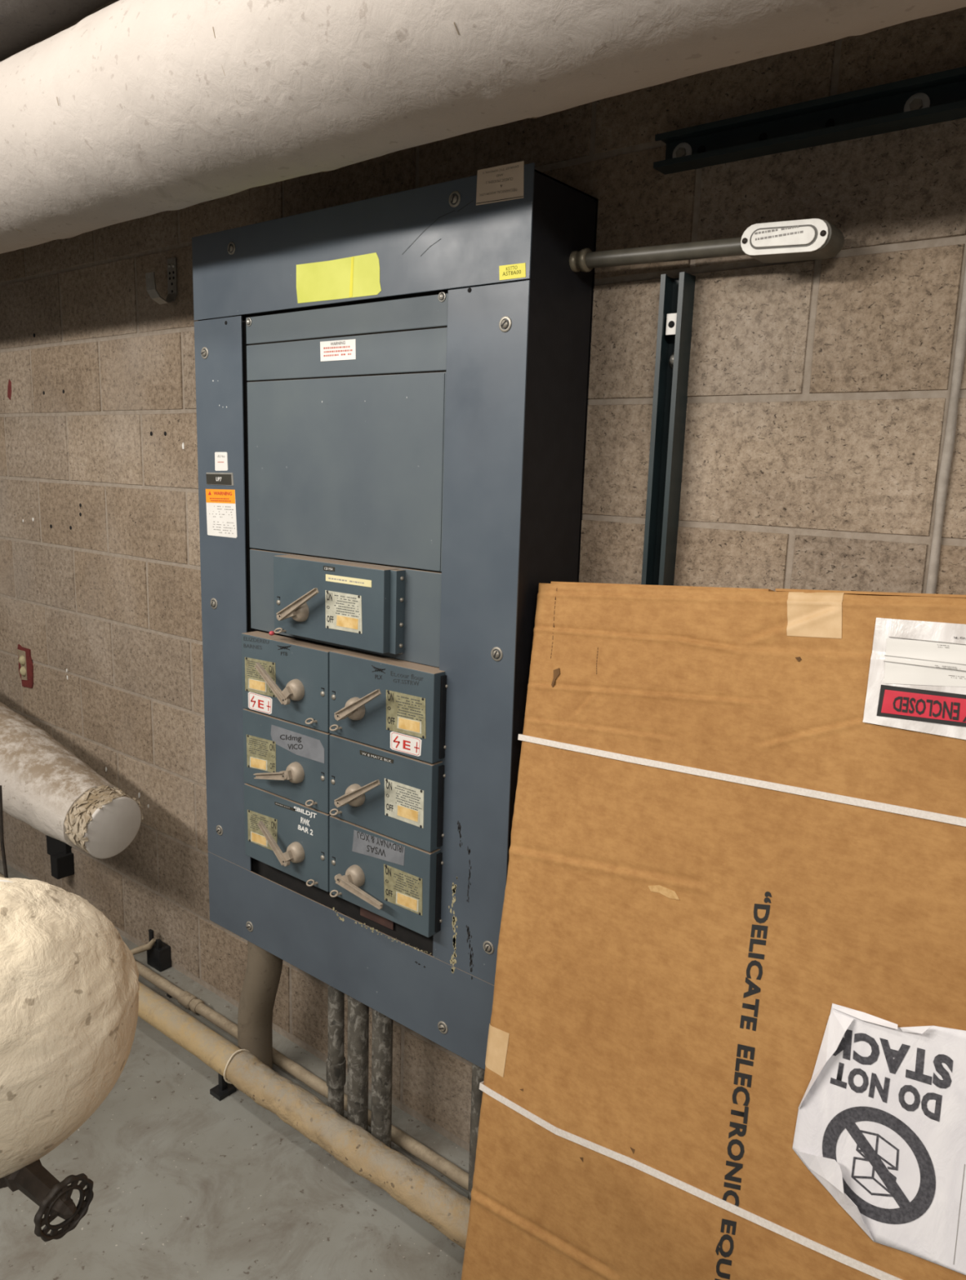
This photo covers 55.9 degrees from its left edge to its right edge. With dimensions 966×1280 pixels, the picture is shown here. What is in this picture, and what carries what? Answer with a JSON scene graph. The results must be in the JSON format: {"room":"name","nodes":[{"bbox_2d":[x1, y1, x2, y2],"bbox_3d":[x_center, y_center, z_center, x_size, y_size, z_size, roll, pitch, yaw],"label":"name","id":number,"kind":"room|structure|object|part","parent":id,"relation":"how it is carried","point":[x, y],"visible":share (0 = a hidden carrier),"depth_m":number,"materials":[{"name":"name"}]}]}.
{"room":"electrical room","nodes":[
{"label":"electrical room","id":0,"kind":"room"},
{"bbox_2d":[0,859,469,1279],"bbox_3d":[-2.399,1.284,1.397,6.910,0.150,4.400,10,14,37],"label":"floor","id":1,"kind":"structure","parent":0,"point":[189,1184],"depth_m":1.92,"materials":[{"name":"paint"}]},
{"bbox_2d":[0,785,8,878],"bbox_3d":[-1.239,0.708,2.375,0.020,0.691,0.009,10,14,37],"label":"rod","id":2,"kind":"object","parent":1,"relation":"on","point":[2,834],"visible":0.46,"depth_m":2.34,"materials":[{"name":"black metal"}]},
{"bbox_2d":[0,702,143,858],"bbox_3d":[-1.617,0.224,2.770,1.668,0.482,0.258,10,13,36],"label":"pipe","id":3,"kind":"object","parent":2,"relation":"attached to","point":[46,786],"visible":1,"depth_m":2.38,"materials":[{"name":"white fabric"}]},
{"bbox_2d":[0,876,139,1241],"bbox_3d":[-0.574,0.781,0.925,0.455,1.129,0.400,10,14,37],"label":"valve","id":4,"kind":"object","parent":1,"relation":"on","point":[69,985],"visible":1,"depth_m":0.79,"materials":[{"name":"beige fabric"}]},
{"bbox_2d":[130,928,171,971],"bbox_3d":[-1.020,0.942,2.726,0.079,0.114,0.144,10,14,37],"label":"clamp","id":5,"kind":"object","parent":1,"relation":"on","point":[158,953],"visible":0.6,"depth_m":2.74,"materials":[{"name":"black metal"}]},
{"bbox_2d":[0,873,468,1191],"bbox_3d":[-1.194,0.952,2.847,6.800,0.040,0.037,10,14,37],"label":"pipe","id":6,"kind":"object","parent":1,"relation":"on","point":[446,1167],"visible":0.41,"depth_m":2.26,"materials":[{"name":"beige metal"}]},
{"bbox_2d":[237,940,282,1069],"bbox_3d":[-0.546,0.898,2.233,0.131,0.416,0.084,10,14,37],"label":"conduit","id":7,"kind":"object","parent":1,"relation":"on","point":[264,968],"visible":0.66,"depth_m":2.20,"materials":[{"name":"beige metal"}]},
{"bbox_2d":[137,981,471,1249],"bbox_3d":[-1.286,0.921,2.722,6.800,0.141,0.081,10,14,37],"label":"pipe","id":8,"kind":"object","parent":1,"relation":"on","point":[424,1194],"visible":0.58,"depth_m":1.98,"materials":[{"name":"beige metal"}]},
{"bbox_2d":[325,984,346,1116],"bbox_3d":[-0.336,0.932,2.085,0.045,0.416,0.045,10,14,37],"label":"conduit","id":9,"kind":"object","parent":1,"relation":"on","point":[335,1063],"visible":0.76,"depth_m":2.07,"materials":[{"name":"grey metal"}]},
{"bbox_2d":[346,995,368,1131],"bbox_3d":[-0.280,0.942,2.041,0.047,0.416,0.047,10,14,37],"label":"conduit","id":10,"kind":"object","parent":1,"relation":"on","point":[357,1011],"visible":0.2,"depth_m":2.02,"materials":[{"name":"grey metal"}]},
{"bbox_2d":[370,1008,392,1147],"bbox_3d":[-0.221,0.953,1.996,0.045,0.416,0.045,10,14,37],"label":"conduit","id":11,"kind":"object","parent":1,"relation":"on","point":[382,1025],"visible":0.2,"depth_m":1.98,"materials":[{"name":"grey metal"}]},
{"bbox_2d":[467,1062,484,1199],"bbox_3d":[-0.007,0.991,1.829,0.038,0.416,0.038,10,14,37],"label":"conduit","id":12,"kind":"object","parent":1,"relation":"on","point":[477,1073],"visible":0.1,"depth_m":1.80,"materials":[{"name":"grey metal"}]},
{"bbox_2d":[461,581,965,1279],"bbox_3d":[0.479,0.623,1.231,1.200,1.435,0.417,10,14,37],"label":"cardboard box","id":13,"kind":"object","parent":1,"relation":"on","point":[726,1039],"visible":1,"depth_m":1.28,"materials":[{"name":"brown cardboard"}]},
{"bbox_2d":[714,1218,736,1279],"bbox_3d":[0.322,0.909,1.246,0.024,0.232,0.054,7,12,24],"label":"print","id":14,"kind":"object","parent":13,"relation":"attached to","point":[725,1229],"depth_m":1.25,"materials":[{"name":"black paint"}]},
{"bbox_2d":[722,1044,755,1206],"bbox_3d":[0.350,0.669,1.252,0.023,0.222,0.056,6,11,20],"label":"print","id":15,"kind":"object","parent":13,"relation":"attached to","point":[739,1068],"depth_m":1.25,"materials":[{"name":"black paint"}]},
{"bbox_2d":[739,891,771,1031],"bbox_3d":[0.376,0.443,1.256,0.022,0.189,0.045,7,12,24],"label":"print","id":16,"kind":"object","parent":13,"relation":"attached to","point":[755,931],"depth_m":1.26,"materials":[{"name":"black"}]},
{"bbox_2d":[0,0,965,1151],"bbox_3d":[-1.048,-0.448,2.737,6.910,2.880,0.211,10,14,37],"label":"wall","id":17,"kind":"structure","parent":0,"point":[824,447],"depth_m":1.59,"materials":[{"name":"brown concrete"}]},
{"bbox_2d":[17,644,33,688],"bbox_3d":[-1.568,0.093,3.110,0.102,0.146,0.018,10,14,37],"label":"electrical outlet","id":18,"kind":"object","parent":17,"relation":"attached to","point":[25,663],"visible":1,"depth_m":3.11,"materials":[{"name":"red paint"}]},
{"bbox_2d":[46,835,74,879],"bbox_3d":[-1.456,0.672,3.087,0.150,0.235,0.059,10,14,37],"label":"support bracket","id":19,"kind":"object","parent":17,"relation":"attached to","point":[62,862],"visible":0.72,"depth_m":3.06,"materials":[{"name":"black metal"}]},
{"bbox_3d":[-1.449,0.651,3.104,0.135,0.200,0.019,10,14,37],"label":"bracket plate","id":20,"kind":"part","parent":19,"relation":"part of","materials":[{"name":"black metal"}]},
{"bbox_3d":[-1.418,0.758,3.070,0.045,0.075,0.059,10,14,37],"label":"bracket arm","id":21,"kind":"part","parent":19,"relation":"part of"},
{"bbox_2d":[145,257,177,304],"bbox_3d":[-0.814,-0.912,2.305,0.038,0.114,0.066,10,14,37],"label":"wall hook","id":22,"kind":"object","parent":17,"relation":"attached to","point":[151,289],"visible":1,"depth_m":2.31,"materials":[{"name":"metal"}]},
{"bbox_2d":[191,160,598,1069],"bbox_3d":[-0.254,-0.035,1.872,0.896,1.583,0.263,10,14,37],"label":"electrical panel","id":23,"kind":"object","parent":17,"relation":"attached to","point":[392,390],"visible":0.99,"depth_m":1.72,"materials":[{"name":"blue metal"}]},
{"bbox_3d":[-0.578,-0.352,1.990,0.091,0.024,0.001,10,14,37],"label":"plate","id":24,"kind":"part","parent":23,"relation":"part of","materials":[{"name":"grey metal"}]},
{"bbox_3d":[-0.575,-0.352,1.989,0.098,0.028,0.001,10,14,37],"label":"name plate","id":25,"kind":"part","parent":23,"relation":"part of","materials":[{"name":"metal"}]},
{"bbox_2d":[209,497,231,501],"bbox_3d":[-0.577,-0.308,1.997,0.076,0.008,0.001,10,14,37],"label":"print","id":26,"kind":"object","parent":23,"relation":"attached to","point":[211,499],"depth_m":2.00,"materials":[{"name":"red"}]},
{"bbox_2d":[208,506,235,533],"bbox_3d":[-0.574,-0.265,2.002,0.092,0.060,0.001,10,14,37],"label":"print","id":27,"kind":"object","parent":23,"relation":"attached to","point":[221,518],"depth_m":2.00},
{"bbox_2d":[244,782,330,892],"bbox_3d":[-0.424,0.421,1.963,0.276,0.168,0.077,10,14,37],"label":"switch","id":28,"kind":"object","parent":23,"relation":"attached to","point":[288,835],"depth_m":1.94,"materials":[{"name":"blue"}]},
{"bbox_2d":[242,708,332,813],"bbox_3d":[-0.418,0.253,1.931,0.276,0.168,0.077,10,14,37],"label":"switch","id":29,"kind":"object","parent":23,"relation":"attached to","point":[287,760],"depth_m":1.91,"materials":[{"name":"blue metal"}]},
{"bbox_2d":[240,631,340,732],"bbox_3d":[-0.413,0.085,1.899,0.276,0.166,0.077,10,14,37],"label":"switch","id":30,"kind":"object","parent":23,"relation":"attached to","point":[287,679],"depth_m":1.88,"materials":[{"name":"blue"}]},
{"bbox_2d":[269,555,398,653],"bbox_3d":[-0.307,-0.070,1.789,0.324,0.166,0.077,10,14,37],"label":"switch","id":31,"kind":"object","parent":23,"relation":"attached to","point":[325,604],"depth_m":1.77,"materials":[{"name":"blue"}]},
{"bbox_2d":[323,346,351,356],"bbox_3d":[-0.276,-0.549,1.729,0.079,0.017,0.001,10,14,37],"label":"print","id":32,"kind":"object","parent":23,"relation":"attached to","point":[328,351],"depth_m":1.73},
{"bbox_3d":[-0.287,-0.073,1.824,0.558,0.174,0.012,10,14,37],"label":"filler plate","id":33,"kind":"part","parent":23,"relation":"part of","materials":[{"name":"grey paint"}]},
{"bbox_3d":[-0.279,-0.332,1.775,0.558,0.347,0.012,10,14,37],"label":"filler plate","id":34,"kind":"part","parent":23,"relation":"part of","materials":[{"name":"grey paint"}]},
{"bbox_3d":[-0.272,-0.540,1.736,0.558,0.071,0.012,10,14,37],"label":"filler plate","id":35,"kind":"part","parent":23,"relation":"part of","materials":[{"name":"grey paint"}]},
{"bbox_3d":[-0.270,-0.603,1.724,0.558,0.053,0.012,10,14,37],"label":"filler plate","id":36,"kind":"part","parent":23,"relation":"part of","materials":[{"name":"grey paint"}]},
{"bbox_3d":[-0.282,-0.028,1.841,0.663,1.272,0.004,10,14,37],"label":"plate","id":37,"kind":"part","parent":23,"relation":"part of","materials":[{"name":"metal"}]},
{"bbox_3d":[-0.219,0.550,1.875,0.095,0.068,0.002,10,14,37],"label":"bare plate","id":38,"kind":"part","parent":23,"relation":"part of","materials":[{"name":"brown metal"}]},
{"bbox_2d":[328,815,440,937],"bbox_3d":[-0.205,0.461,1.793,0.276,0.168,0.077,10,14,37],"label":"switch","id":39,"kind":"object","parent":23,"relation":"attached to","point":[395,877],"depth_m":1.77,"materials":[{"name":"blue"}]},
{"bbox_2d":[328,733,443,852],"bbox_3d":[-0.200,0.292,1.761,0.276,0.168,0.077,10,14,37],"label":"switch","id":40,"kind":"object","parent":23,"relation":"attached to","point":[385,793],"depth_m":1.74,"materials":[{"name":"blue metal"}]},
{"bbox_2d":[328,648,444,763],"bbox_3d":[-0.194,0.123,1.729,0.276,0.168,0.077,10,14,37],"label":"switch","id":41,"kind":"object","parent":23,"relation":"attached to","point":[388,705],"depth_m":1.71,"materials":[{"name":"blue"}]},
{"bbox_2d":[568,218,844,272],"bbox_3d":[0.323,-0.597,1.399,0.436,0.054,0.062,10,14,37],"label":"conduit","id":42,"kind":"object","parent":23,"relation":"attached to","point":[807,239],"visible":1,"depth_m":1.32,"materials":[{"name":"metal"}]},
{"bbox_3d":[0.423,-0.569,1.285,0.092,0.028,0.003,10,14,37],"label":"raised panel","id":43,"kind":"part","parent":42,"relation":"part of","materials":[{"name":"white metal"}]},
{"bbox_3d":[0.424,-0.569,1.287,0.126,0.047,0.002,10,14,37],"label":"plate","id":44,"kind":"part","parent":42,"relation":"part of","materials":[{"name":"white metal"}]},
{"bbox_2d":[640,271,695,585],"bbox_3d":[0.290,0.191,1.614,0.041,1.585,0.041,10,14,37],"label":"channel","id":45,"kind":"object","parent":17,"relation":"attached to","point":[676,300],"visible":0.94,"depth_m":1.51,"materials":[{"name":"metal"}]},
{"bbox_2d":[653,66,965,174],"bbox_3d":[0.871,-0.673,1.004,1.500,0.049,0.041,10,14,37],"label":"channel","id":46,"kind":"object","parent":17,"relation":"attached to","point":[940,96],"visible":1,"depth_m":1.31,"materials":[{"name":"black metal"}]},
{"bbox_2d":[671,142,691,158],"bbox_3d":[0.318,-0.777,1.454,0.033,0.033,0.002,10,14,37],"label":"washer","id":47,"kind":"object","parent":46,"relation":"in","point":[678,148],"depth_m":1.45,"materials":[{"name":"silver metal"}]},
{"bbox_2d":[903,93,929,111],"bbox_3d":[0.592,-0.728,1.242,0.033,0.033,0.002,10,14,37],"label":"washer","id":48,"kind":"object","parent":46,"relation":"in","point":[912,101],"depth_m":1.24,"materials":[{"name":"silver metal"}]},
{"bbox_3d":[-2.305,-1.667,0.840,6.910,0.140,4.400,10,14,37],"label":"ceiling","id":49,"kind":"structure","parent":0,"visible":0},
{"bbox_2d":[0,0,112,60],"bbox_3d":[-1.337,-1.545,2.089,6.800,0.502,0.346,10,14,37],"label":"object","id":50,"kind":"structure","parent":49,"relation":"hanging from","point":[23,23],"depth_m":1.79,"materials":[{"name":"black metal"}]},
{"bbox_2d":[0,0,965,253],"bbox_3d":[-1.311,-1.352,2.167,6.800,0.910,0.540,10,14,37],"label":"pipe","id":51,"kind":"object","parent":49,"relation":"hanging from","point":[133,109],"visible":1,"depth_m":1.27,"materials":[{"name":"white fabric"}]}
]}

